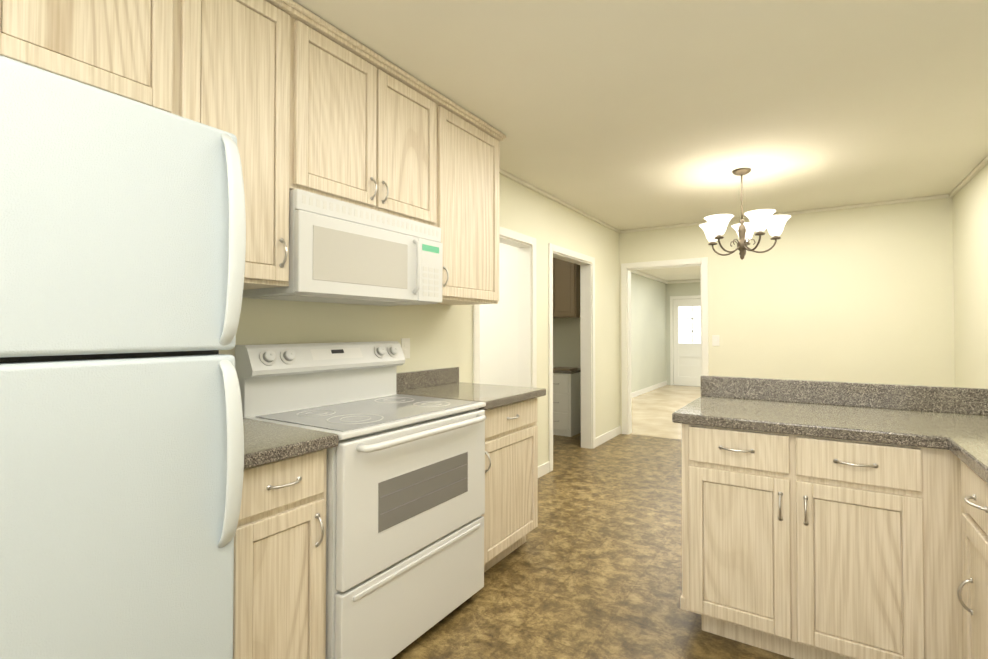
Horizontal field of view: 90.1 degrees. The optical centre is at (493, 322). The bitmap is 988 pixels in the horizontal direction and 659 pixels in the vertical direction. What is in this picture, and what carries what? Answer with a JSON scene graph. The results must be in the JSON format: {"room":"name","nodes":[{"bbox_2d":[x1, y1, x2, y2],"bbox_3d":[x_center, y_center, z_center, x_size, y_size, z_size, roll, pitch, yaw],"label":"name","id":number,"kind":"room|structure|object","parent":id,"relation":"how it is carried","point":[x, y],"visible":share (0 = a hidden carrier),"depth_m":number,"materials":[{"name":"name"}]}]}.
{"room":"kitchen","nodes":[
{"label":"kitchen","id":0,"kind":"room"},
{"bbox_2d":[219,174,622,465],"bbox_3d":[-0.588,0.069,2.808,0.120,2.440,7.570,-1,-1,33],"label":"wall","id":1,"kind":"structure","parent":0,"point":[441,336],"depth_m":4.19,"materials":[{"name":"paint"}]},
{"bbox_2d":[0,0,11,58],"bbox_3d":[-1.443,-0.894,1.047,0.367,0.561,0.499,-1,-1,33],"label":"upper cabinet","id":2,"kind":"object","parent":1,"relation":"attached to","point":[5,5],"depth_m":1.16,"materials":[{"name":"brown wood"}]},
{"bbox_2d":[12,0,187,116],"bbox_3d":[-1.235,-0.889,1.369,0.367,0.561,0.499,-1,-1,33],"label":"upper cabinet","id":3,"kind":"object","parent":1,"relation":"attached to","point":[136,50],"depth_m":1.34,"materials":[{"name":"brown wood"}]},
{"bbox_2d":[184,0,315,289],"bbox_3d":[-0.994,-0.648,1.739,0.367,1.031,0.522,-1,-1,33],"label":"upper cabinet","id":4,"kind":"object","parent":1,"relation":"attached to","point":[290,94],"depth_m":1.71,"materials":[{"name":"brown wood"}]},
{"bbox_2d":[316,15,443,227],"bbox_3d":[-0.662,-0.821,2.254,0.367,0.668,0.834,-1,-1,33],"label":"upper cabinet","id":5,"kind":"object","parent":1,"relation":"attached to","point":[380,128],"depth_m":2.14,"materials":[{"name":"brown wood"}]},
{"bbox_2d":[243,189,441,305],"bbox_3d":[-0.632,-0.287,2.227,0.436,0.386,0.828,-1,-1,33],"label":"over-the-range microwave","id":6,"kind":"object","parent":5,"relation":"attached to","point":[342,252],"visible":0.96,"depth_m":2.02,"materials":[{"name":"white"}]},
{"bbox_2d":[401,338,409,358],"bbox_3d":[-0.504,0.149,2.818,0.007,0.116,0.072,-1,-1,33],"label":"electrical outlet","id":7,"kind":"object","parent":1,"relation":"attached to","point":[405,344],"visible":0.96,"depth_m":2.82,"materials":[{"name":"white plastic"}]},
{"bbox_2d":[396,367,460,390],"bbox_3d":[-0.733,0.329,2.445,0.020,0.099,1.840,-1,-1,33],"label":"backsplash","id":8,"kind":"structure","parent":1,"relation":"attached to","point":[404,380],"depth_m":2.94,"materials":[{"name":"grey stone"}]},
{"bbox_2d":[438,97,503,304],"bbox_3d":[-0.292,-0.631,2.824,0.367,1.031,0.661,-1,-1,33],"label":"upper cabinet","id":9,"kind":"object","parent":1,"relation":"attached to","point":[470,232],"depth_m":2.74,"materials":[{"name":"brown wood"}]},
{"bbox_2d":[499,168,621,232],"bbox_3d":[0.673,-1.108,4.642,0.028,0.028,3.150,-1,-1,33],"label":"trim","id":10,"kind":"structure","parent":1,"relation":"attached to","point":[502,172],"depth_m":4.41,"materials":[{"name":"paint"}]},
{"bbox_2d":[553,258,579,317],"bbox_3d":[0.780,-0.457,6.223,0.680,0.800,0.336,-1,-1,33],"label":"wall cabinet","id":11,"kind":"object","parent":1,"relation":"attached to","point":[566,289],"visible":0.44,"depth_m":5.98,"materials":[{"name":"brown wood"}]},
{"bbox_2d":[473,226,708,477],"bbox_3d":[2.959,0.326,6.617,4.300,2.045,8.815,-1,-1,33],"label":"door trim","id":12,"kind":"structure","parent":1,"relation":"attached to","point":[527,331],"depth_m":5.19,"materials":[{"name":"white wood"}]},
{"bbox_2d":[392,385,793,658],"bbox_3d":[1.223,1.350,5.112,5.840,0.050,13.440,-1,-1,33],"label":"floor","id":13,"kind":"structure","parent":0,"point":[590,567],"depth_m":2.52,"materials":[{"name":"tile"}]},
{"bbox_2d":[0,55,245,658],"bbox_3d":[-1.135,0.383,1.075,0.768,1.748,0.795,-1,-1,33],"label":"refrigerator","id":14,"kind":"object","parent":13,"relation":"on","point":[122,242],"visible":1,"depth_m":1.02,"materials":[{"name":"white painted metal"},{"name":"white plastic"},{"name":"black rubber seal"}]},
{"bbox_2d":[233,451,326,658],"bbox_3d":[-0.889,0.838,1.645,0.616,0.865,0.340,-1,-1,33],"label":"base cabinet","id":15,"kind":"object","parent":13,"relation":"on","point":[279,598],"depth_m":1.48,"materials":[{"name":"brown wood"}]},
{"bbox_2d":[243,418,337,470],"bbox_3d":[-0.874,0.386,1.645,0.652,0.040,0.345,-1,-1,33],"label":"countertop","id":16,"kind":"structure","parent":15,"relation":"on","point":[265,443],"depth_m":1.53,"materials":[{"name":"grey stone"}]},
{"bbox_2d":[235,341,485,658],"bbox_3d":[-0.508,0.686,2.118,0.693,1.185,0.849,-1,-1,33],"label":"electric range","id":17,"kind":"object","parent":13,"relation":"on","point":[405,501],"visible":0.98,"depth_m":1.94,"materials":[{"name":"white enameled metal"},{"name":"glass"}]},
{"bbox_2d":[478,395,544,571],"bbox_3d":[-0.161,0.856,2.772,0.616,0.865,0.615,-1,-1,33],"label":"base cabinet","id":18,"kind":"object","parent":13,"relation":"on","point":[511,432],"depth_m":2.60,"materials":[{"name":"brown wood"}]},
{"bbox_2d":[396,383,545,410],"bbox_3d":[-0.142,0.403,2.776,0.652,0.040,0.640,-1,-1,33],"label":"countertop","id":19,"kind":"structure","parent":18,"relation":"on","point":[492,395],"depth_m":2.68,"materials":[{"name":"grey stone"}]},
{"bbox_2d":[553,367,580,436],"bbox_3d":[0.731,0.949,6.120,0.705,0.785,0.524,-1,-1,33],"label":"base cabinet","id":20,"kind":"object","parent":13,"relation":"on","point":[566,401],"visible":0.38,"depth_m":5.82,"materials":[{"name":"white wood"}]},
{"bbox_2d":[680,423,931,658],"bbox_3d":[1.243,0.845,2.061,0.754,0.865,0.605,-1,-1,33],"label":"base cabinet","id":21,"kind":"object","parent":13,"relation":"on","point":[832,520],"depth_m":1.78,"materials":[{"name":"brown wood"}]},
{"bbox_2d":[672,395,987,450],"bbox_3d":[1.545,0.390,1.879,1.526,0.040,0.645,-1,-1,33],"label":"countertop","id":22,"kind":"structure","parent":21,"relation":"on","point":[892,426],"depth_m":1.87,"materials":[{"name":"grey stone"}]},
{"bbox_2d":[948,455,987,658],"bbox_3d":[1.584,0.831,1.140,0.666,0.865,0.612,-1,-1,33],"label":"base cabinet","id":23,"kind":"object","parent":13,"relation":"on","point":[967,497],"depth_m":1.44,"materials":[{"name":"brown wood"}]},
{"bbox_2d":[948,439,987,486],"bbox_3d":[0.717,0.358,-0.179,0.681,0.039,3.731,-1,-1,33],"label":"countertop","id":24,"kind":"structure","parent":23,"relation":"on","point":[973,453],"depth_m":1.39,"materials":[{"name":"grey stone"}]},
{"bbox_2d":[293,0,987,280],"bbox_3d":[1.223,-1.099,5.150,5.840,0.130,13.440,-1,-1,33],"label":"ceiling","id":25,"kind":"structure","parent":0,"point":[621,115],"depth_m":2.47,"materials":[{"name":"paint"}]},
{"bbox_2d":[699,168,790,259],"bbox_3d":[1.866,-0.801,3.708,0.628,0.668,0.607,-1,-1,33],"label":"chandelier","id":26,"kind":"object","parent":25,"relation":"hanging from","point":[715,226],"visible":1,"depth_m":3.60,"materials":[{"name":"white glass"}]},
{"bbox_2d":[623,198,950,392],"bbox_3d":[2.839,0.106,5.173,2.890,2.440,0.124,-1,-1,33],"label":"wall","id":27,"kind":"structure","parent":0,"point":[896,293],"depth_m":4.86,"materials":[{"name":"paint"}]},
{"bbox_2d":[631,270,667,283],"bbox_3d":[2.422,-0.946,8.882,0.060,0.060,5.626,-1,-1,33],"label":"trim","id":28,"kind":"structure","parent":27,"relation":"attached to","point":[635,271],"depth_m":9.91,"materials":[{"name":"paint"}]},
{"bbox_2d":[668,279,700,283],"bbox_3d":[5.550,-0.925,10.175,3.790,0.060,0.060,-1,-1,33],"label":"trim","id":29,"kind":"structure","parent":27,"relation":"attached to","point":[695,280],"depth_m":10.98,"materials":[{"name":"paint"}]},
{"bbox_2d":[673,299,700,386],"bbox_3d":[4.396,0.447,10.938,0.810,1.930,0.095,-1,-1,33],"label":"hall door","id":30,"kind":"structure","parent":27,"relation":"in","point":[687,340],"depth_m":11.01,"materials":[{"name":"white wood"}]},
{"bbox_2d":[712,335,718,345],"bbox_3d":[2.411,0.199,5.365,0.072,0.116,0.014,-1,-1,33],"label":"light switch","id":31,"kind":"object","parent":27,"relation":"attached to","point":[715,340],"visible":1,"depth_m":5.37,"materials":[{"name":"white plastic"}]},
{"bbox_2d":[622,194,947,232],"bbox_3d":[2.773,-1.100,5.144,2.910,0.028,0.028,-1,-1,33],"label":"trim","id":32,"kind":"structure","parent":27,"relation":"attached to","point":[938,196],"depth_m":4.83,"materials":[{"name":"paint"}]},
{"bbox_2d":[951,164,987,388],"bbox_3d":[3.625,0.081,3.579,0.120,2.440,13.440,-1,-1,33],"label":"wall","id":33,"kind":"structure","parent":0,"point":[969,206],"depth_m":3.88,"materials":[{"name":"paint"}]},
{"bbox_2d":[701,375,987,414],"bbox_3d":[1.712,0.321,2.139,1.526,0.105,0.030,-1,-1,33],"label":"backsplash","id":34,"kind":"structure","parent":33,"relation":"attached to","point":[965,401],"depth_m":2.19,"materials":[{"name":"grey stone"}]},
{"bbox_2d":[948,156,987,197],"bbox_3d":[2.002,-1.162,1.224,0.028,0.028,7.450,-1,-1,33],"label":"trim","id":35,"kind":"structure","parent":33,"relation":"attached to","point":[974,172],"depth_m":3.79,"materials":[{"name":"paint"}]}
]}

